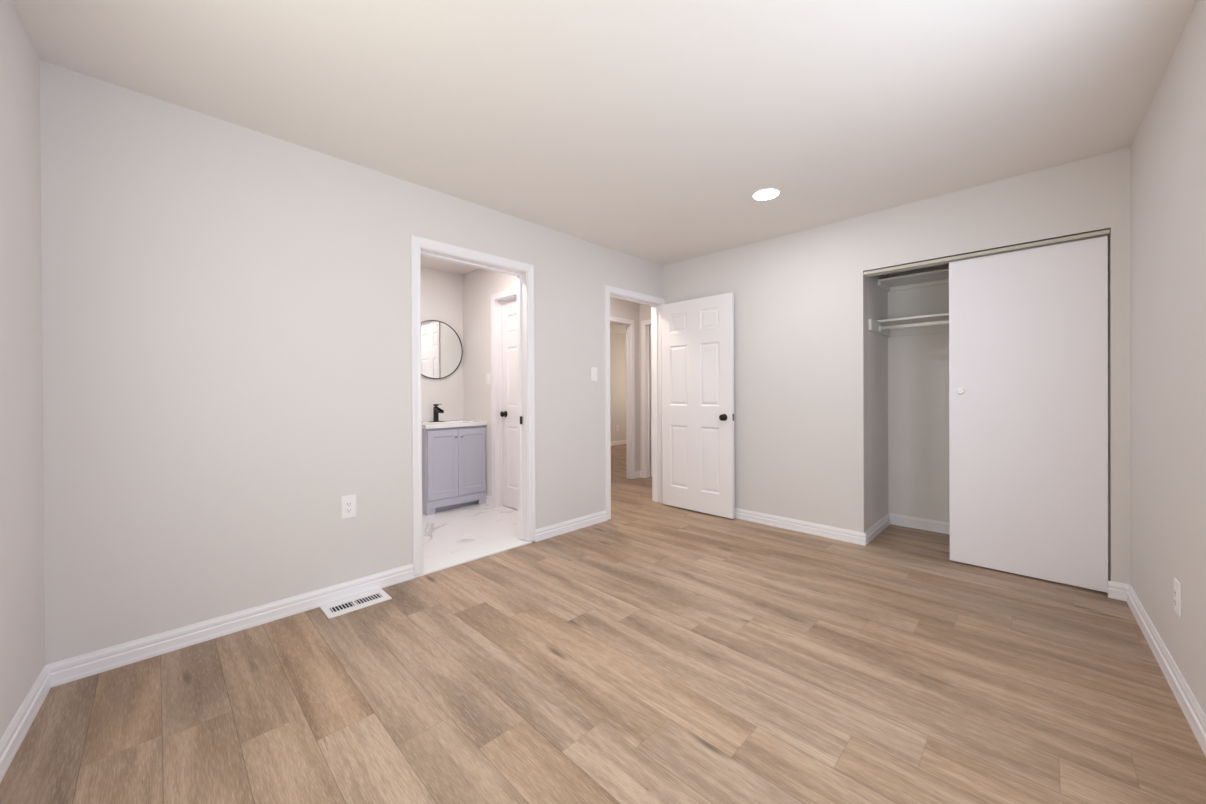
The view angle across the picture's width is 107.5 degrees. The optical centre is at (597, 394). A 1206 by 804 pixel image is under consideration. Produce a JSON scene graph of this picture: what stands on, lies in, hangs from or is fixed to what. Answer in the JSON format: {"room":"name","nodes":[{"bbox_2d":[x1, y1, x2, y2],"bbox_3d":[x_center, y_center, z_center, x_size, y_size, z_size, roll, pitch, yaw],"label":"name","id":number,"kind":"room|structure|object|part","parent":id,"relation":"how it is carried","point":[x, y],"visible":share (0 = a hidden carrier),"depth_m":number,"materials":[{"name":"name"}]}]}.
{"room":"empty bedroom","nodes":[
{"label":"empty bedroom","id":0,"kind":"room"},
{"bbox_2d":[0,0,44,738],"bbox_3d":[-1.007,-0.079,0.330,0.115,2.440,3.600,0,0,-41],"label":"wall","id":1,"kind":"structure","parent":0,"point":[22,576],"depth_m":1.51,"materials":[{"name":"paint"}]},
{"bbox_2d":[0,665,50,782],"bbox_3d":[-0.969,1.096,0.396,0.016,0.089,3.550,0,0,-41],"label":"baseboard","id":2,"kind":"structure","parent":1,"relation":"attached to","point":[11,740],"depth_m":1.48,"materials":[{"name":"white wood"}]},
{"bbox_2d":[40,60,663,664],"bbox_3d":[-0.825,-0.092,3.848,5.170,2.440,1.137,0,0,-45],"label":"wall","id":3,"kind":"structure","parent":0,"point":[226,306],"depth_m":2.13,"materials":[{"name":"paint"}]},
{"bbox_2d":[46,510,606,686],"bbox_3d":[-1.033,1.088,2.824,3.154,0.089,0.016,0,0,-45],"label":"baseboard","id":4,"kind":"structure","parent":3,"relation":"attached to","point":[64,671],"depth_m":2.10,"materials":[{"name":"white wood"}]},
{"bbox_2d":[341,494,355,518],"bbox_3d":[-1.389,0.629,2.474,0.076,0.125,0.009,0,0,-45],"label":"wall outlet","id":5,"kind":"object","parent":3,"relation":"attached to","point":[348,503],"visible":1,"depth_m":2.47,"materials":[{"name":"white plastic"}]},
{"bbox_2d":[346,500,351,512],"bbox_3d":[-1.388,0.629,2.473,0.033,0.068,0.004,0,0,-45],"label":"receptacle","id":6,"kind":"object","parent":5,"relation":"attached to","point":[348,502],"depth_m":2.47,"materials":[{"name":"white plastic"}]},
{"bbox_2d":[410,235,535,574],"bbox_3d":[-0.855,0.066,3.096,0.932,2.094,0.147,0,0,-45],"label":"trim","id":7,"kind":"structure","parent":3,"relation":"attached to","point":[419,246],"depth_m":3.27,"materials":[{"name":"white wood"}]},
{"bbox_2d":[414,536,531,577],"bbox_3d":[-0.878,1.124,3.104,0.892,0.013,0.192,0,0,-45],"label":"threshold","id":8,"kind":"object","parent":3,"relation":"attached to","point":[434,565],"depth_m":3.08,"materials":[{"name":"white stone"}]},
{"bbox_2d":[591,367,596,380],"bbox_3d":[-0.024,-0.176,3.837,0.072,0.118,0.010,0,0,-45],"label":"light switch","id":9,"kind":"object","parent":3,"relation":"attached to","point":[593,369],"visible":1,"depth_m":3.83,"materials":[{"name":"white plastic"}]},
{"bbox_2d":[610,316,634,478],"bbox_3d":[0.140,0.071,5.551,0.924,2.092,0.092,0,0,-45],"label":"trim","id":10,"kind":"structure","parent":3,"relation":"attached to","point":[630,338],"depth_m":5.83,"materials":[{"name":"white wood"}]},
{"bbox_2d":[604,285,664,519],"bbox_3d":[0.345,0.070,4.293,0.891,2.093,0.147,0,0,-45],"label":"trim","id":11,"kind":"structure","parent":3,"relation":"attached to","point":[655,303],"depth_m":4.52,"materials":[{"name":"white wood"}]},
{"bbox_2d":[635,471,641,478],"bbox_3d":[-0.115,1.075,5.221,2.000,0.089,0.045,0,0,-45],"label":"baseboard","id":12,"kind":"structure","parent":3,"relation":"attached to","point":[638,474],"depth_m":5.90,"materials":[{"name":"white wood"}]},
{"bbox_2d":[641,320,650,477],"bbox_3d":[0.936,0.067,5.649,0.137,2.092,0.839,0,0,-45],"label":"trim","id":13,"kind":"structure","parent":3,"relation":"attached to","point":[645,325],"depth_m":5.88,"materials":[{"name":"white wood"}]},
{"bbox_2d":[650,326,651,476],"bbox_3d":[0.975,0.095,5.678,0.691,2.015,0.035,0,0,44],"label":"door","id":14,"kind":"structure","parent":3,"relation":"in","point":[650,326],"depth_m":5.90,"materials":[{"name":"white wood"}]},
{"bbox_2d":[421,267,515,496],"bbox_3d":[-1.560,-0.088,3.693,2.010,2.440,1.727,0,0,-45],"label":"wall","id":15,"kind":"structure","parent":0,"point":[462,302],"depth_m":4.65,"materials":[{"name":"paint"}]},
{"bbox_2d":[421,320,462,378],"bbox_3d":[-1.692,-0.467,4.622,0.612,0.612,0.024,0,0,-45],"label":"round mirror","id":16,"kind":"object","parent":15,"relation":"attached to","point":[441,346],"visible":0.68,"depth_m":4.65,"materials":[{"name":"clear glass"}]},
{"bbox_2d":[486,373,489,384],"bbox_3d":[-1.110,-0.158,4.494,0.010,0.118,0.072,0,0,-45],"label":"light switch","id":17,"kind":"object","parent":15,"relation":"attached to","point":[487,374],"visible":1,"depth_m":4.49,"materials":[{"name":"white plastic"}]},
{"bbox_2d":[486,496,491,505],"bbox_3d":[-1.260,1.083,4.650,0.016,0.089,0.595,0,0,-45],"label":"baseboard","id":18,"kind":"structure","parent":15,"relation":"attached to","point":[488,498],"depth_m":4.48,"materials":[{"name":"white wood"}]},
{"bbox_2d":[491,288,515,506],"bbox_3d":[-0.715,0.061,4.178,0.132,2.113,0.849,0,0,-45],"label":"trim","id":19,"kind":"structure","parent":15,"relation":"attached to","point":[497,299],"depth_m":4.41,"materials":[{"name":"white wood"}]},
{"bbox_2d":[500,299,517,509],"bbox_3d":[-0.708,0.094,4.185,0.090,2.045,0.719,0,0,-45],"label":"door","id":20,"kind":"structure","parent":15,"relation":"in","point":[509,314],"depth_m":4.35,"materials":[{"name":"white wood"}]},
{"bbox_3d":[-0.930,0.197,4.383,0.056,0.062,0.062,0,0,-45],"label":"knob","id":21,"kind":"part","parent":20,"relation":"part of","materials":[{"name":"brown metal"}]},
{"bbox_2d":[422,503,517,561],"bbox_3d":[-1.520,1.128,3.695,1.855,0.008,1.580,0,0,-45],"label":"floor","id":22,"kind":"structure","parent":0,"point":[454,530],"depth_m":3.70,"materials":[{"name":"tile"}]},
{"bbox_2d":[422,425,485,515],"bbox_3d":[-1.514,0.720,4.460,0.620,0.804,0.501,0,0,-45],"label":"bathroom vanity","id":23,"kind":"object","parent":22,"relation":"on","point":[453,458],"visible":0.88,"depth_m":4.27,"materials":[{"name":"grey wood"}]},
{"bbox_3d":[-1.466,0.665,4.205,0.302,0.650,0.018,0,0,-45],"label":"cabinet door","id":24,"kind":"part","parent":23,"relation":"part of","materials":[{"name":"grey wood"}]},
{"bbox_2d":[422,420,486,428],"bbox_3d":[-1.522,0.327,4.465,0.639,0.095,0.487,0,0,-45],"label":"countertop","id":25,"kind":"structure","parent":23,"relation":"on","point":[447,423],"depth_m":4.36,"materials":[{"name":"white stone"}]},
{"bbox_2d":[429,404,443,421],"bbox_3d":[-1.607,0.190,4.471,0.156,0.181,0.155,0,0,-45],"label":"sink faucet","id":26,"kind":"object","parent":25,"relation":"on","point":[436,410],"visible":1,"depth_m":4.48,"materials":[{"name":"black metal"}]},
{"bbox_3d":[-1.599,0.161,4.463,0.048,0.056,0.132,0,0,-45],"label":"spout","id":27,"kind":"part","parent":26,"relation":"part of","materials":[{"name":"black metal"}]},
{"bbox_3d":[-1.361,1.058,4.310,0.620,0.127,0.018,0,0,-45],"label":"rail","id":28,"kind":"part","parent":23,"relation":"part of","materials":[{"name":"grey wood"}]},
{"bbox_3d":[-1.250,0.663,4.419,0.298,0.650,0.018,0,0,-45],"label":"cabinet door","id":29,"kind":"part","parent":23,"relation":"part of","materials":[{"name":"grey wood"}]},
{"bbox_2d":[0,444,1205,803],"bbox_3d":[0.504,1.119,4.584,9.308,0.001,9.816,0,0,-45],"label":"floor","id":30,"kind":"structure","parent":0,"point":[652,652],"depth_m":1.69,"materials":[{"name":"laminate"}]},
{"bbox_2d":[319,588,391,618],"bbox_3d":[-1.310,1.132,2.405,0.309,0.006,0.178,0,0,-45],"label":"floor vent","id":31,"kind":"object","parent":30,"relation":"in","point":[340,607],"visible":1,"depth_m":2.40,"materials":[{"name":"white metal"}]},
{"bbox_2d":[10,0,1196,333],"bbox_3d":[0.457,-1.371,4.627,9.200,0.100,7.500,0,0,-45],"label":"ceiling","id":32,"kind":"structure","parent":0,"point":[648,130],"depth_m":1.89,"materials":[{"name":"paint"}]},
{"bbox_2d":[752,188,779,199],"bbox_3d":[1.112,-1.316,2.911,0.176,0.006,0.176,0,0,-45],"label":"recessed light","id":33,"kind":"object","parent":32,"relation":"in","point":[767,193],"visible":1,"depth_m":2.91,"materials":[{"name":"white plastic"}]},
{"bbox_2d":[610,332,625,441],"bbox_3d":[0.049,-0.108,7.396,5.680,2.440,2.800,0,0,-45],"label":"wall","id":34,"kind":"structure","parent":0,"point":[617,340],"depth_m":9.63,"materials":[{"name":"paint"}]},
{"bbox_2d":[611,440,625,445],"bbox_3d":[-0.829,1.068,8.342,5.400,0.089,0.016,0,0,-45],"label":"baseboard","id":35,"kind":"structure","parent":34,"relation":"attached to","point":[620,442],"depth_m":9.63,"materials":[{"name":"white wood"}]},
{"bbox_2d":[663,147,1130,584],"bbox_3d":[1.868,-0.104,3.456,0.115,2.440,3.453,0,0,-45],"label":"wall","id":36,"kind":"structure","parent":0,"point":[801,343],"depth_m":3.38,"materials":[{"name":"paint"}]},
{"bbox_2d":[661,292,734,518],"bbox_3d":[0.934,0.102,4.196,0.141,2.005,0.790,0,0,-45],"label":"door","id":37,"kind":"structure","parent":36,"relation":"in","point":[698,334],"depth_m":4.15,"materials":[{"name":"white wood"}]},
{"bbox_3d":[1.122,0.207,3.949,0.056,0.062,0.062,0,0,-45],"label":"knob","id":38,"kind":"part","parent":37,"relation":"part of","materials":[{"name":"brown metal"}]},
{"bbox_2d":[735,508,1128,600],"bbox_3d":[1.780,1.072,3.462,0.016,0.089,3.088,0,0,-45],"label":"baseboard","id":39,"kind":"structure","parent":36,"relation":"attached to","point":[1116,590],"depth_m":3.49,"materials":[{"name":"white wood"}]},
{"bbox_2d":[863,228,1109,276],"bbox_3d":[2.425,-0.898,2.881,0.098,0.030,1.193,0,0,-45],"label":"track","id":40,"kind":"object","parent":36,"relation":"attached to","point":[1101,232],"visible":0.98,"depth_m":2.79,"materials":[{"name":"silver metal"}]},
{"bbox_2d":[949,236,1107,592],"bbox_3d":[2.596,0.113,2.704,0.033,1.980,0.693,0,0,-45],"label":"door","id":41,"kind":"structure","parent":40,"relation":"attached to","point":[1028,328],"depth_m":2.67,"materials":[{"name":"white wood"}]},
{"bbox_2d":[867,236,1108,547],"bbox_3d":[2.814,-0.108,3.112,0.738,2.440,1.630,0,0,-45],"label":"wall","id":42,"kind":"structure","parent":0,"point":[908,375],"depth_m":3.63,"materials":[{"name":"paint"}]},
{"bbox_2d":[865,513,1108,561],"bbox_3d":[2.759,1.068,3.051,0.718,0.089,1.424,0,0,-45],"label":"baseboard","id":43,"kind":"structure","parent":42,"relation":"attached to","point":[877,528],"depth_m":3.61,"materials":[{"name":"white wood"}]},
{"bbox_2d":[869,296,1108,336],"bbox_3d":[2.789,-0.543,3.084,0.608,0.101,1.424,0,0,-45],"label":"closet shelf","id":44,"kind":"object","parent":42,"relation":"attached to","point":[934,323],"visible":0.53,"depth_m":3.50,"materials":[{"name":"white wood"}]},
{"bbox_3d":[2.748,-0.527,3.042,0.029,0.029,1.380,0,0,-45],"label":"hanging rod","id":45,"kind":"part","parent":44,"relation":"part of","materials":[{"name":"white metal"}]},
{"bbox_2d":[878,243,1108,291],"bbox_3d":[2.886,-0.905,3.181,0.330,0.048,1.424,0,0,-45],"label":"closet shelf","id":46,"kind":"object","parent":42,"relation":"attached to","point":[936,277],"visible":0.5,"depth_m":3.54,"materials":[{"name":"white wood"}]},
{"bbox_2d":[1130,0,1205,714],"bbox_3d":[1.319,-0.092,0.672,0.115,2.440,4.600,0,0,44],"label":"wall","id":47,"kind":"structure","parent":0,"point":[1168,148],"depth_m":1.74,"materials":[{"name":"paint"}]},
{"bbox_2d":[1126,585,1205,756],"bbox_3d":[1.312,1.083,0.758,0.016,0.089,4.500,0,0,44],"label":"baseboard","id":48,"kind":"structure","parent":47,"relation":"attached to","point":[1190,707],"depth_m":1.69,"materials":[{"name":"white wood"}]},
{"bbox_2d":[1174,578,1180,617],"bbox_3d":[2.180,0.763,1.662,0.009,0.125,0.076,0,0,44],"label":"wall outlet","id":49,"kind":"object","parent":47,"relation":"attached to","point":[1177,585],"visible":1,"depth_m":1.65,"materials":[{"name":"white plastic"}]},
{"bbox_2d":[1174,587,1176,606],"bbox_3d":[2.178,0.763,1.663,0.004,0.068,0.033,0,0,44],"label":"receptacle","id":50,"kind":"object","parent":49,"relation":"attached to","point":[1175,588],"depth_m":1.66,"materials":[{"name":"white plastic"}]}
]}

